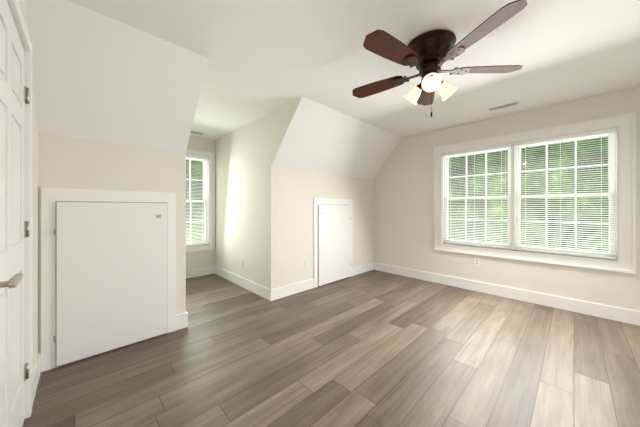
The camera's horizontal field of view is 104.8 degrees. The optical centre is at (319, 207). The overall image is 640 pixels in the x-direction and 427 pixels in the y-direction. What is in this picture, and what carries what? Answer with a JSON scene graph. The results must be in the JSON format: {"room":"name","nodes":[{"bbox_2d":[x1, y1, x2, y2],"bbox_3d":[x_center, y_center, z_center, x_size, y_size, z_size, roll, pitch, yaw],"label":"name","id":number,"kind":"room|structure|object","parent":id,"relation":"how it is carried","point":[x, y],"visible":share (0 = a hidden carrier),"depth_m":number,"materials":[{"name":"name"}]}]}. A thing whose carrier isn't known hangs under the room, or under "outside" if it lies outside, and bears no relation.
{"room":"empty attic bedroom","nodes":[
{"label":"empty attic bedroom","id":0,"kind":"room"},
{"bbox_2d":[19,0,37,370],"bbox_3d":[-0.749,-0.094,0.341,0.150,2.590,4.232,0,0,-44],"label":"wall","id":1,"kind":"structure","parent":0,"point":[22,3],"depth_m":1.67,"materials":[{"name":"white paint"}]},
{"bbox_2d":[0,0,28,426],"bbox_3d":[-1.383,0.150,1.112,0.100,2.082,0.848,0,0,-44],"label":"door","id":2,"kind":"structure","parent":1,"relation":"in","point":[14,231],"depth_m":1.13,"materials":[{"name":"white paint"}]},
{"bbox_2d":[7,0,31,418],"bbox_3d":[-1.431,0.120,1.057,0.168,2.162,0.974,0,0,-44],"label":"door frame","id":3,"kind":"structure","parent":1,"relation":"attached to","point":[17,14],"depth_m":1.41,"materials":[{"name":"white paint"}]},
{"bbox_2d":[32,353,40,405],"bbox_3d":[-1.885,1.131,1.631,0.015,0.140,0.467,0,0,-44],"label":"baseboard","id":4,"kind":"structure","parent":1,"relation":"attached to","point":[36,371],"depth_m":1.63,"materials":[{"name":"white paint"}]},
{"bbox_2d":[38,132,168,352],"bbox_3d":[-1.816,0.244,2.149,0.836,1.914,0.150,0,0,-44],"label":"wall","id":5,"kind":"structure","parent":0,"point":[71,162],"depth_m":2.01,"materials":[{"name":"white paint"}]},
{"bbox_2d":[41,187,175,371],"bbox_3d":[-1.731,0.526,2.114,0.878,1.350,0.019,0,0,-44],"label":"door frame","id":6,"kind":"structure","parent":5,"relation":"attached to","point":[51,198],"depth_m":1.86,"materials":[{"name":"white paint"}]},
{"bbox_2d":[54,202,166,365],"bbox_3d":[-1.716,0.571,2.088,0.736,1.232,0.037,0,0,-44],"label":"access door","id":7,"kind":"structure","parent":5,"relation":"in","point":[111,275],"depth_m":2.05,"materials":[{"name":"white paint"}]},
{"bbox_2d":[25,0,207,152],"bbox_3d":[-1.586,-0.946,1.910,1.134,0.787,0.735,0,0,-44],"label":"ceiling slope","id":8,"kind":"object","parent":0,"point":[98,76],"visible":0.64,"depth_m":1.82,"materials":[{"name":"white paint"}]},
{"bbox_2d":[169,58,208,314],"bbox_3d":[-1.893,-0.019,2.937,0.150,2.440,2.628,0,0,-44],"label":"wall","id":9,"kind":"structure","parent":0,"point":[177,173],"depth_m":2.46,"materials":[{"name":"white paint"}]},
{"bbox_2d":[176,313,187,329],"bbox_3d":[-1.379,1.131,2.458,0.107,0.140,0.015,0,0,-44],"label":"baseboard","id":10,"kind":"structure","parent":9,"relation":"attached to","point":[181,321],"depth_m":2.45,"materials":[{"name":"white paint"}]},
{"bbox_2d":[186,136,214,269],"bbox_3d":[-2.341,-0.019,4.229,1.008,2.440,0.150,0,0,-44],"label":"wall","id":11,"kind":"structure","parent":0,"point":[199,259],"depth_m":4.35,"materials":[{"name":"white paint"}]},
{"bbox_2d":[186,155,207,245],"bbox_3d":[-2.336,-0.121,4.224,0.790,1.561,0.134,0,0,-44],"label":"window blinds","id":12,"kind":"object","parent":11,"relation":"attached to","point":[204,190],"visible":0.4,"depth_m":4.38,"materials":[{"name":"white paint"}]},
{"bbox_2d":[186,266,214,278],"bbox_3d":[-2.283,1.131,4.170,0.978,0.140,0.015,0,0,-44],"label":"baseboard","id":13,"kind":"structure","parent":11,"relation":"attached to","point":[197,272],"depth_m":4.34,"materials":[{"name":"white paint"}]},
{"bbox_2d":[186,149,214,252],"bbox_3d":[-2.331,-0.121,4.219,0.984,1.755,0.177,0,0,-44],"label":"window frame","id":14,"kind":"structure","parent":11,"relation":"in","point":[210,156],"depth_m":4.46,"materials":[{"name":"white paint"}]},
{"bbox_2d":[215,97,301,289],"bbox_3d":[-1.062,-0.019,3.743,0.150,2.440,2.628,0,0,-44],"label":"wall","id":15,"kind":"structure","parent":0,"point":[247,203],"depth_m":3.54,"materials":[{"name":"white paint"}]},
{"bbox_2d":[215,266,270,300],"bbox_3d":[-1.285,1.131,3.854,0.015,0.140,1.858,0,0,-44],"label":"baseboard","id":16,"kind":"structure","parent":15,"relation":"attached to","point":[258,289],"depth_m":3.66,"materials":[{"name":"white paint"}]},
{"bbox_2d":[281,167,372,286],"bbox_3d":[0.205,0.244,4.110,2.181,1.914,0.150,0,0,-44],"label":"wall","id":17,"kind":"structure","parent":0,"point":[301,189],"depth_m":3.66,"materials":[{"name":"white paint"}]},
{"bbox_2d":[270,278,313,300],"bbox_3d":[-0.366,1.131,3.441,0.760,0.140,0.015,0,0,-44],"label":"baseboard","id":18,"kind":"structure","parent":17,"relation":"attached to","point":[284,291],"depth_m":3.40,"materials":[{"name":"white paint"}]},
{"bbox_2d":[313,198,351,287],"bbox_3d":[0.237,0.526,4.023,0.916,1.350,0.019,0,0,-44],"label":"door frame","id":19,"kind":"structure","parent":17,"relation":"attached to","point":[321,201],"depth_m":3.75,"materials":[{"name":"white paint"}]},
{"bbox_2d":[318,205,350,285],"bbox_3d":[0.263,0.571,4.008,0.774,1.232,0.037,0,0,-44],"label":"access door","id":20,"kind":"structure","parent":17,"relation":"in","point":[334,242],"depth_m":3.96,"materials":[{"name":"white paint"}]},
{"bbox_2d":[352,262,372,275],"bbox_3d":[0.805,1.131,4.577,0.670,0.140,0.015,0,0,-44],"label":"baseboard","id":21,"kind":"structure","parent":17,"relation":"attached to","point":[362,269],"depth_m":4.55,"materials":[{"name":"white paint"}]},
{"bbox_2d":[22,270,639,426],"bbox_3d":[0.102,1.251,2.461,4.925,0.100,6.090,0,0,-44],"label":"floor","id":22,"kind":"structure","parent":0,"point":[373,348],"depth_m":1.87,"materials":[{"name":"brown wood"}]},
{"bbox_2d":[271,97,402,178],"bbox_3d":[0.437,-0.946,3.873,2.479,0.787,0.735,0,0,-44],"label":"ceiling","id":23,"kind":"structure","parent":0,"point":[318,137],"depth_m":3.52,"materials":[{"name":"white paint"}]},
{"bbox_2d":[68,0,639,139],"bbox_3d":[-0.059,-1.314,2.843,4.625,0.150,5.318,0,0,-44],"label":"ceiling","id":24,"kind":"structure","parent":0,"point":[562,51],"depth_m":1.98,"materials":[{"name":"white paint"}]},
{"bbox_2d":[191,130,204,134],"bbox_3d":[-2.042,-1.234,4.028,0.270,0.008,0.110,0,0,-44],"label":"ceiling vent","id":25,"kind":"object","parent":24,"relation":"in","point":[196,132],"visible":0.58,"depth_m":4.03,"materials":[{"name":"silver metal"}]},
{"bbox_2d":[352,0,527,116],"bbox_3d":[0.792,-0.969,1.884,1.271,0.539,1.266,0,0,-44],"label":"ceiling fan","id":26,"kind":"object","parent":24,"relation":"hanging from","point":[428,54],"visible":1,"depth_m":1.76,"materials":[{"name":"brown wood"}]},
{"bbox_2d":[487,101,519,110],"bbox_3d":[2.227,-1.234,3.000,0.120,0.008,0.310,0,0,-44],"label":"ceiling vent","id":27,"kind":"object","parent":24,"relation":"in","point":[503,106],"visible":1,"depth_m":2.99,"materials":[{"name":"silver metal"}]},
{"bbox_2d":[373,87,639,311],"bbox_3d":[2.463,-0.094,3.457,0.150,2.590,4.232,0,0,-44],"label":"wall","id":28,"kind":"structure","parent":0,"point":[403,208],"depth_m":3.52,"materials":[{"name":"white paint"}]},
{"bbox_2d":[474,258,479,265],"bbox_3d":[2.261,0.781,3.552,0.006,0.100,0.064,0,0,-44],"label":"electrical outlet","id":29,"kind":"object","parent":28,"relation":"attached to","point":[476,261],"visible":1,"depth_m":3.55,"materials":[{"name":"white plastic"}]},
{"bbox_2d":[373,262,639,325],"bbox_3d":[2.409,1.131,3.394,0.015,0.140,3.917,0,0,-44],"label":"baseboard","id":30,"kind":"structure","parent":28,"relation":"attached to","point":[607,312],"depth_m":3.15,"materials":[{"name":"white paint"}]},
{"bbox_2d":[434,113,635,273],"bbox_3d":[2.594,-0.149,3.302,0.177,1.651,2.007,0,0,-44],"label":"east window","id":31,"kind":"structure","parent":28,"relation":"in","point":[576,195],"depth_m":2.98,"materials":[{"name":"white paint"}]},
{"bbox_2d":[443,128,615,258],"bbox_3d":[2.571,-0.150,3.279,0.055,1.401,1.751,0,0,-44],"label":"window blinds","id":32,"kind":"object","parent":31,"relation":"attached to","point":[568,137],"visible":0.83,"depth_m":3.07,"materials":[{"name":"white plastic"}]}
]}

